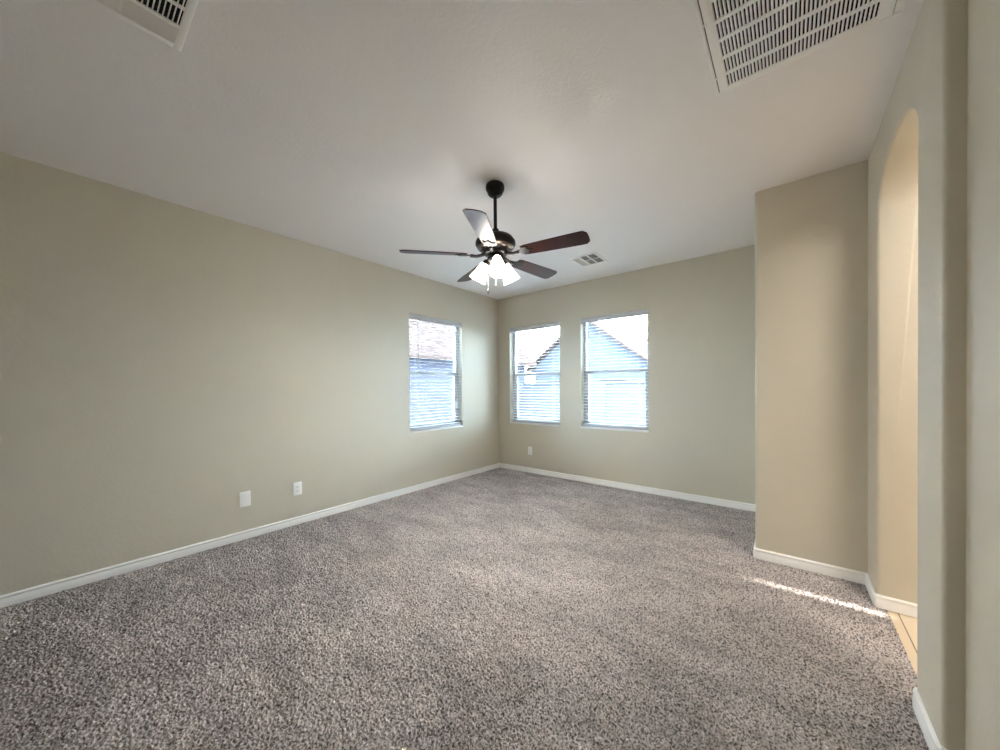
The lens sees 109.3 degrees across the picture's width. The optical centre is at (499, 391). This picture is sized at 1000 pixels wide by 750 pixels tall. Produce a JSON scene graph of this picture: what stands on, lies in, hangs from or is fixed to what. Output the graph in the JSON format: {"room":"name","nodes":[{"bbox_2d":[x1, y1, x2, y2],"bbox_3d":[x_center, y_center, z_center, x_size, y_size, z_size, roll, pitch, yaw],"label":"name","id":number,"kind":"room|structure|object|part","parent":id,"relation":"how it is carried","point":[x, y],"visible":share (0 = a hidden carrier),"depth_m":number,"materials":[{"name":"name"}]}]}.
{"room":"empty bedroom","nodes":[
{"label":"empty bedroom","id":0,"kind":"room"},
{"bbox_2d":[0,152,498,606],"bbox_3d":[-2.028,-0.109,3.438,0.150,2.980,6.476,0,1,39],"label":"wall","id":1,"kind":"structure","parent":0,"point":[162,362],"depth_m":2.77,"materials":[{"name":"beige paint"}]},
{"bbox_2d":[239,491,250,507],"bbox_3d":[-2.216,0.937,3.081,0.008,0.130,0.082,0,1,39],"label":"wall plate","id":2,"kind":"object","parent":1,"relation":"attached to","point":[244,497],"visible":1,"depth_m":3.08,"materials":[{"name":"white plastic"}]},
{"bbox_2d":[0,463,499,608],"bbox_3d":[-1.954,1.242,3.398,0.013,0.074,6.176,0,1,39],"label":"baseboard","id":3,"kind":"structure","parent":1,"relation":"attached to","point":[24,595],"depth_m":2.81,"materials":[{"name":"white wood"}]},
{"bbox_2d":[293,481,301,495],"bbox_3d":[-1.947,0.935,3.410,0.009,0.124,0.078,0,1,39],"label":"outlet","id":4,"kind":"object","parent":1,"relation":"attached to","point":[297,487],"visible":1,"depth_m":3.41,"materials":[{"name":"white plastic"}]},
{"bbox_2d":[410,327,462,432],"bbox_3d":[-0.891,-0.234,4.826,0.158,1.508,0.931,0,1,39],"label":"window","id":5,"kind":"structure","parent":1,"relation":"in","point":[455,404],"depth_m":5.14,"materials":[{"name":"grey plastic"}]},
{"bbox_3d":[-0.920,0.103,4.854,0.030,0.736,0.855,0,1,39],"label":"sash","id":6,"kind":"part","parent":5,"relation":"part of","materials":[{"name":"grey plastic"}]},
{"bbox_2d":[409,313,461,430],"bbox_3d":[-0.863,-0.245,4.803,0.069,1.478,0.923,0,1,39],"label":"window blind","id":7,"kind":"object","parent":5,"relation":"attached to","point":[411,316],"visible":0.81,"depth_m":4.77,"materials":[{"name":"grey plastic"}]},
{"bbox_3d":[-1.075,-0.222,4.554,0.053,1.420,0.002,0,1,39],"label":"ladder cord","id":8,"kind":"part","parent":7,"relation":"part of","materials":[{"name":"white fabric"}]},
{"bbox_3d":[-0.863,0.484,4.814,0.050,0.020,0.907,0,1,39],"label":"rail","id":9,"kind":"part","parent":7,"relation":"part of","materials":[{"name":"grey plastic"}]},
{"bbox_3d":[-0.863,0.510,4.814,0.100,0.020,0.931,0,1,39],"label":"sill","id":10,"kind":"part","parent":5,"relation":"part of","materials":[{"name":"white paint"}]},
{"bbox_2d":[0,0,923,298],"bbox_3d":[0.230,-2.262,1.567,6.018,1.600,6.476,0,1,39],"label":"ceiling","id":11,"kind":"structure","parent":0,"point":[362,129],"depth_m":1.90,"materials":[{"name":"white paint"}]},
{"bbox_2d":[88,0,197,50],"bbox_3d":[-1.329,-1.441,1.252,0.360,0.011,0.360,0,1,39],"label":"ceiling vent","id":12,"kind":"object","parent":11,"relation":"in","point":[168,21],"visible":1,"depth_m":1.36,"materials":[{"name":"white metal"}]},
{"bbox_2d":[399,180,589,293],"bbox_3d":[0.003,-1.084,2.532,1.272,0.768,1.254,0,1,39],"label":"ceiling fan","id":13,"kind":"object","parent":11,"relation":"hanging from","point":[494,244],"visible":1,"depth_m":2.43,"materials":[{"name":"brown metal"}]},
{"bbox_3d":[-0.460,-0.960,2.456,0.457,0.006,0.132,-1,14,-8],"label":"blade","id":14,"kind":"part","parent":13,"relation":"part of","materials":[{"name":"brown wood"}]},
{"bbox_3d":[-0.224,-0.966,2.908,0.132,0.006,0.457,-15,7,-26],"label":"blade","id":15,"kind":"part","parent":13,"relation":"part of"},
{"bbox_3d":[-0.136,-0.861,2.565,0.127,0.125,0.127,33,13,19],"label":"lamp shade","id":16,"kind":"part","parent":13,"relation":"part of","materials":[{"name":"white glass"}]},
{"bbox_3d":[-0.104,-0.960,2.092,0.132,0.006,0.457,13,3,9],"label":"blade","id":17,"kind":"part","parent":13,"relation":"part of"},
{"bbox_3d":[-0.032,-1.011,2.519,0.264,0.017,0.264,0,1,39],"label":"housing trim","id":18,"kind":"part","parent":13,"relation":"part of","materials":[{"name":"brown metal"}]},
{"bbox_3d":[-0.017,-0.861,2.406,0.127,0.125,0.127,-1,-30,-7],"label":"lamp shade","id":19,"kind":"part","parent":13,"relation":"part of","materials":[{"name":"white glass"}]},
{"bbox_3d":[0.061,-0.863,2.589,0.127,0.125,0.127,-38,22,-31],"label":"lamp shade","id":20,"kind":"part","parent":13,"relation":"part of","materials":[{"name":"white glass"}]},
{"bbox_3d":[0.279,-0.969,2.822,0.457,0.006,0.132,-1,-12,-44],"label":"blade","id":21,"kind":"part","parent":13,"relation":"part of","materials":[{"name":"brown wood"}]},
{"bbox_3d":[0.353,-0.965,2.318,0.457,0.006,0.132,0,-12,28],"label":"blade","id":22,"kind":"part","parent":13,"relation":"part of","materials":[{"name":"brown wood"}]},
{"bbox_2d":[569,252,606,266],"bbox_3d":[1.000,-1.485,4.013,0.315,0.011,0.345,0,1,39],"label":"ceiling vent","id":23,"kind":"object","parent":11,"relation":"in","point":[593,258],"visible":1,"depth_m":4.00,"materials":[{"name":"white metal"}]},
{"bbox_2d":[693,0,906,96],"bbox_3d":[1.121,-1.462,1.324,0.620,0.014,0.620,0,1,39],"label":"ceiling vent","id":24,"kind":"object","parent":11,"relation":"in","point":[744,41],"visible":1,"depth_m":1.43,"materials":[{"name":"white metal"}]},
{"bbox_2d":[498,245,754,505],"bbox_3d":[1.412,-0.149,4.717,3.573,2.980,0.150,0,1,39],"label":"wall","id":25,"kind":"structure","parent":0,"point":[700,439],"depth_m":4.15,"materials":[{"name":"beige paint"}]},
{"bbox_2d":[528,447,531,454],"bbox_3d":[0.458,0.905,5.407,0.074,0.122,0.009,0,1,39],"label":"outlet","id":26,"kind":"object","parent":25,"relation":"attached to","point":[529,448],"visible":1,"depth_m":5.40,"materials":[{"name":"white plastic"}]},
{"bbox_2d":[510,332,559,426],"bbox_3d":[0.551,-0.251,5.407,0.908,1.508,0.158,0,1,39],"label":"window","id":27,"kind":"structure","parent":25,"relation":"in","point":[515,376],"depth_m":5.59,"materials":[{"name":"grey plastic"}]},
{"bbox_2d":[510,321,559,424],"bbox_3d":[0.528,-0.262,5.379,0.900,1.478,0.069,0,1,39],"label":"window blind","id":28,"kind":"object","parent":27,"relation":"attached to","point":[553,324],"visible":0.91,"depth_m":5.35,"materials":[{"name":"grey plastic"}]},
{"bbox_3d":[0.539,0.467,5.391,0.884,0.020,0.050,0,1,39],"label":"rail","id":29,"kind":"part","parent":28,"relation":"part of","materials":[{"name":"grey plastic"}]},
{"bbox_3d":[0.780,-0.243,5.184,0.002,1.420,0.053,0,1,39],"label":"ladder cord","id":30,"kind":"part","parent":28,"relation":"part of","materials":[{"name":"white fabric"}]},
{"bbox_3d":[0.539,0.493,5.391,0.908,0.020,0.100,0,1,39],"label":"sill","id":31,"kind":"part","parent":27,"relation":"part of","materials":[{"name":"white paint"}]},
{"bbox_3d":[0.579,0.085,5.441,0.832,0.736,0.030,0,1,39],"label":"sash","id":32,"kind":"part","parent":27,"relation":"part of","materials":[{"name":"grey plastic"}]},
{"bbox_2d":[581,315,648,432],"bbox_3d":[1.499,-0.252,4.636,0.898,1.508,0.158,0,1,39],"label":"window","id":33,"kind":"structure","parent":25,"relation":"in","point":[631,370],"depth_m":4.72,"materials":[{"name":"grey plastic"}]},
{"bbox_2d":[581,309,648,429],"bbox_3d":[1.476,-0.263,4.608,0.890,1.478,0.069,0,1,39],"label":"window blind","id":34,"kind":"object","parent":33,"relation":"attached to","point":[637,313],"visible":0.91,"depth_m":4.57,"materials":[{"name":"grey plastic"}]},
{"bbox_3d":[1.487,0.466,4.620,0.874,0.020,0.050,0,1,39],"label":"rail","id":35,"kind":"part","parent":34,"relation":"part of","materials":[{"name":"grey plastic"}]},
{"bbox_3d":[1.487,0.492,4.620,0.898,0.020,0.100,0,1,39],"label":"sill","id":36,"kind":"part","parent":33,"relation":"part of","materials":[{"name":"white"}]},
{"bbox_3d":[1.527,0.084,4.670,0.822,0.736,0.030,0,1,39],"label":"sash","id":37,"kind":"part","parent":33,"relation":"part of","materials":[{"name":"grey plastic"}]},
{"bbox_2d":[499,463,754,511],"bbox_3d":[1.333,1.203,4.697,3.473,0.074,0.013,0,1,39],"label":"baseboard","id":38,"kind":"structure","parent":25,"relation":"attached to","point":[691,497],"depth_m":4.36,"materials":[{"name":"white wood"}]},
{"bbox_2d":[755,160,867,583],"bbox_3d":[2.577,-0.144,2.991,0.613,2.980,1.356,0,1,39],"label":"wall","id":39,"kind":"structure","parent":0,"point":[811,233],"depth_m":2.45,"materials":[{"name":"beige paint"}]},
{"bbox_2d":[753,543,867,584],"bbox_3d":[2.524,1.208,2.950,0.606,0.074,1.219,0,1,39],"label":"baseboard","id":40,"kind":"structure","parent":39,"relation":"attached to","point":[791,561],"depth_m":2.46,"materials":[{"name":"white wood"}]},
{"bbox_2d":[888,611,916,676],"bbox_3d":[1.423,1.346,-0.346,1.758,0.118,4.927,0,1,39],"label":"floor","id":41,"kind":"structure","parent":0,"point":[905,626],"depth_m":1.85,"materials":[{"name":"tile"}]},
{"bbox_2d":[868,0,967,749],"bbox_3d":[1.990,-0.128,1.689,0.160,2.980,1.445,0,1,39],"label":"wall","id":42,"kind":"structure","parent":0,"point":[917,160],"depth_m":1.33,"materials":[{"name":"beige paint"}]},
{"bbox_2d":[912,687,947,749],"bbox_3d":[0.522,1.252,-0.107,0.173,0.074,3.863,0,1,39],"label":"baseboard","id":43,"kind":"structure","parent":42,"relation":"attached to","point":[930,736],"depth_m":1.30,"materials":[{"name":"white wood"}]},
{"bbox_2d":[965,0,999,749],"bbox_3d":[0.475,-0.098,-0.236,0.140,2.980,3.635,0,1,39],"label":"wall","id":44,"kind":"structure","parent":0,"point":[982,657],"depth_m":1.05,"materials":[{"name":"beige paint"}]},
{"bbox_3d":[-0.422,1.347,2.154,4.260,0.104,6.476,0,1,39],"label":"floor","id":45,"kind":"structure","parent":0,"visible":0},
{"bbox_2d":[0,467,928,749],"bbox_3d":[-0.113,1.276,2.417,4.108,0.021,5.376,0,1,39],"label":"carpet","id":46,"kind":"object","parent":45,"relation":"on","point":[499,608],"visible":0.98,"depth_m":1.81,"materials":[{"name":"grey carpet"}]},
{"bbox_3d":[3.468,-0.143,2.078,1.642,2.980,1.649,0,1,39],"label":"wall","id":47,"kind":"structure","parent":0,"visible":0},
{"bbox_2d":[865,573,916,617],"bbox_3d":[2.902,1.216,1.676,1.615,0.074,0.306,0,1,39],"label":"baseboard","id":48,"kind":"structure","parent":47,"relation":"attached to","point":[880,601],"depth_m":2.03,"materials":[{"name":"white wood"}]},
{"label":"outside","id":49,"kind":"structure","parent":0,"visible":0},
{"bbox_3d":[0.013,1.569,0.014,120.000,0.150,120.000,0,1,39],"label":"ground","id":50,"kind":"structure","parent":49,"visible":0},
{"bbox_2d":[409,319,536,424],"bbox_3d":[-4.153,-1.152,12.644,6.700,5.140,9.700,0,1,39],"label":"neighbor house","id":51,"kind":"structure","parent":50,"relation":"on","point":[444,366],"depth_m":10.66,"materials":[{"name":"blue-grey stucco"},{"name":"tile"}]},
{"bbox_2d":[523,381,644,423],"bbox_3d":[-0.679,0.512,15.644,23.200,1.700,0.400,0,1,39],"label":"wall","id":52,"kind":"structure","parent":50,"relation":"on","point":[598,386],"depth_m":12.02,"materials":[{"name":"grey"}]},
{"bbox_2d":[526,321,647,382],"bbox_3d":[6.713,-1.105,19.661,6.100,4.740,9.700,0,1,39],"label":"neighbor house","id":53,"kind":"structure","parent":50,"relation":"on","point":[593,362],"depth_m":15.76,"materials":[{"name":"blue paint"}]}
]}

